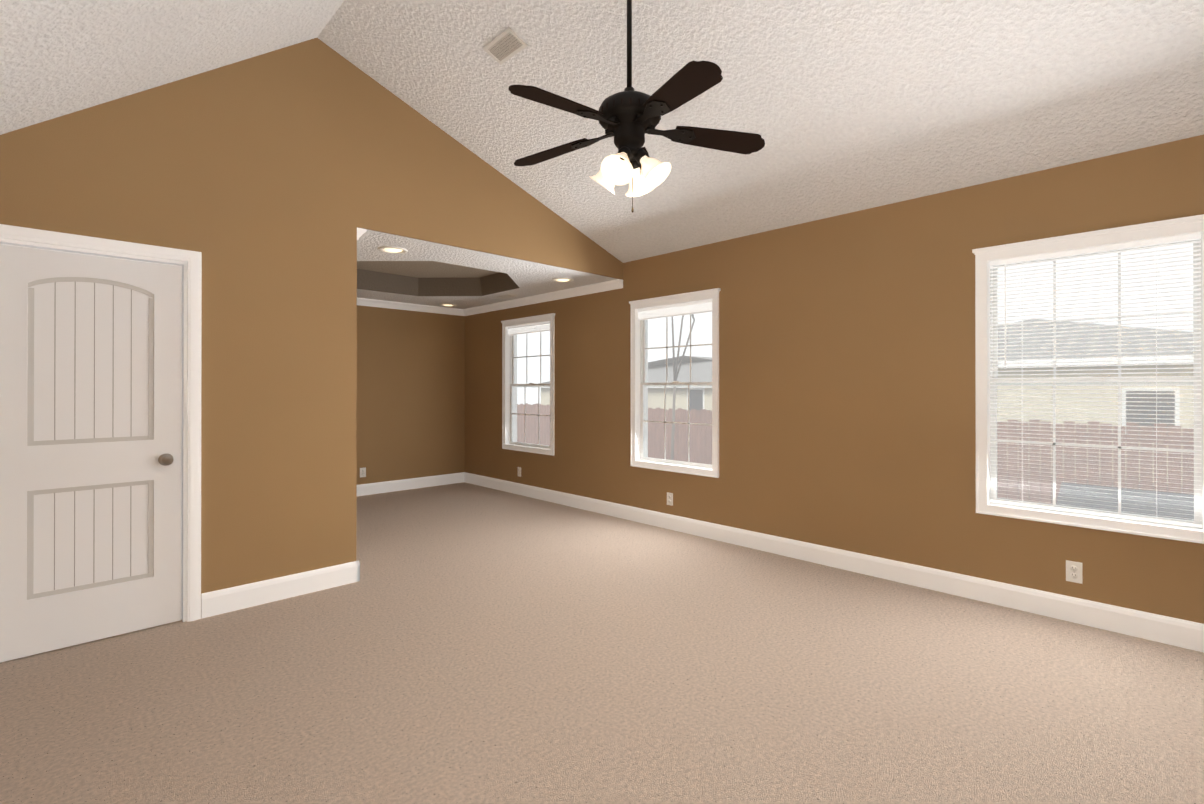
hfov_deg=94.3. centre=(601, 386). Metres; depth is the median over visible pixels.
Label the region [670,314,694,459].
tree
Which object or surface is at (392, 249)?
recessed light
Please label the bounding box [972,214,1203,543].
window
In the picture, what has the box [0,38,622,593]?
wall
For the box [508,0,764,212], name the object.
ceiling fan
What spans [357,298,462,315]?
crown molding
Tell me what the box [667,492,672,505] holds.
electrical outlet
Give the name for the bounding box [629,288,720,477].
window
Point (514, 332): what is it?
window
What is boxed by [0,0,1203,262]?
ceiling
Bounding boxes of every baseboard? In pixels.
[201,560,359,617]
[357,472,464,495]
[465,472,1203,652]
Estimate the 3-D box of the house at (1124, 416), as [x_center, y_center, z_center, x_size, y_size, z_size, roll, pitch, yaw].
[15.516,0.011,19.767,12.900,4.650,12.500,0,0,-44]
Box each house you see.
[531,356,711,410]
[997,319,1193,485]
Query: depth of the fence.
9.01 m
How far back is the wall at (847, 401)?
3.90 m
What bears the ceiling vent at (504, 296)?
in the ceiling at (421, 272)
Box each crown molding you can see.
[357,228,366,239]
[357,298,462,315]
[463,279,622,315]
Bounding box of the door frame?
[0,224,201,621]
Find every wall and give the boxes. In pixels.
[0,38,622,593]
[357,305,464,484]
[465,135,1203,623]
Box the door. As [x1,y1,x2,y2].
[0,245,181,662]
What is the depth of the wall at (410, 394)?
7.12 m
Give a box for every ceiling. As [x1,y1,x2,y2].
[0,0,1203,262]
[357,230,615,308]
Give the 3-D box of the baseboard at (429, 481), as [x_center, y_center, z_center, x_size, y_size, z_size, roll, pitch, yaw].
[-2.804,1.235,6.765,2.520,0.135,0.016,0,0,-44]
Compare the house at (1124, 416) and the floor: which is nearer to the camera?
the floor
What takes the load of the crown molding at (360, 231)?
attached to the wall at (268, 184)
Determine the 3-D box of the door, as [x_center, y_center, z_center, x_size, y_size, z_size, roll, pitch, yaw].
[-2.560,0.311,2.816,0.710,1.947,0.106,0,0,-44]
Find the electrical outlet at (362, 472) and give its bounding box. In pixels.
[360,467,365,477]
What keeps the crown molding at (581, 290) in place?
attached to the wall at (847, 401)
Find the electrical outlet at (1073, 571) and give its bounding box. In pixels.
[1066,560,1081,583]
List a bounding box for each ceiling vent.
[483,27,527,64]
[493,294,517,298]
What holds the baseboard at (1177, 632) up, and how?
attached to the wall at (847, 401)
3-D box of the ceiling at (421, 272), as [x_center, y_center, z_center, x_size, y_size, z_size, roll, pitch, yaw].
[-1.772,-1.165,5.714,2.640,0.210,3.030,0,0,-44]
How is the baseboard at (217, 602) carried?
attached to the wall at (268, 184)
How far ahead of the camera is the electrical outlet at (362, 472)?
6.70 m
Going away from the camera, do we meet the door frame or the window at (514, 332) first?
the door frame
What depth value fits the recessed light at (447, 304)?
7.14 m
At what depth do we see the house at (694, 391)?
28.61 m
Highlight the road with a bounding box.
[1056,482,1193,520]
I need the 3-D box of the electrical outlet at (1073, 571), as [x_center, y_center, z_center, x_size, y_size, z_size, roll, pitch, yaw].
[2.598,1.018,3.073,0.007,0.114,0.070,0,0,-44]
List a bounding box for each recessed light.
[378,246,407,253]
[439,303,456,306]
[552,277,573,281]
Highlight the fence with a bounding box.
[517,403,1193,503]
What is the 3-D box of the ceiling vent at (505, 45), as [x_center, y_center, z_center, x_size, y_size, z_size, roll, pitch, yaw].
[-0.565,-1.982,3.253,0.130,0.052,0.270,0,0,-44]
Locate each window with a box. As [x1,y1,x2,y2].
[501,313,554,455]
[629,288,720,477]
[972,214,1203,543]
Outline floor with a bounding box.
[0,482,1203,803]
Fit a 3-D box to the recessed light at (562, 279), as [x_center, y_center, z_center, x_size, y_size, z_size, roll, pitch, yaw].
[-0.385,-1.068,5.509,0.216,0.046,0.216,0,0,-44]

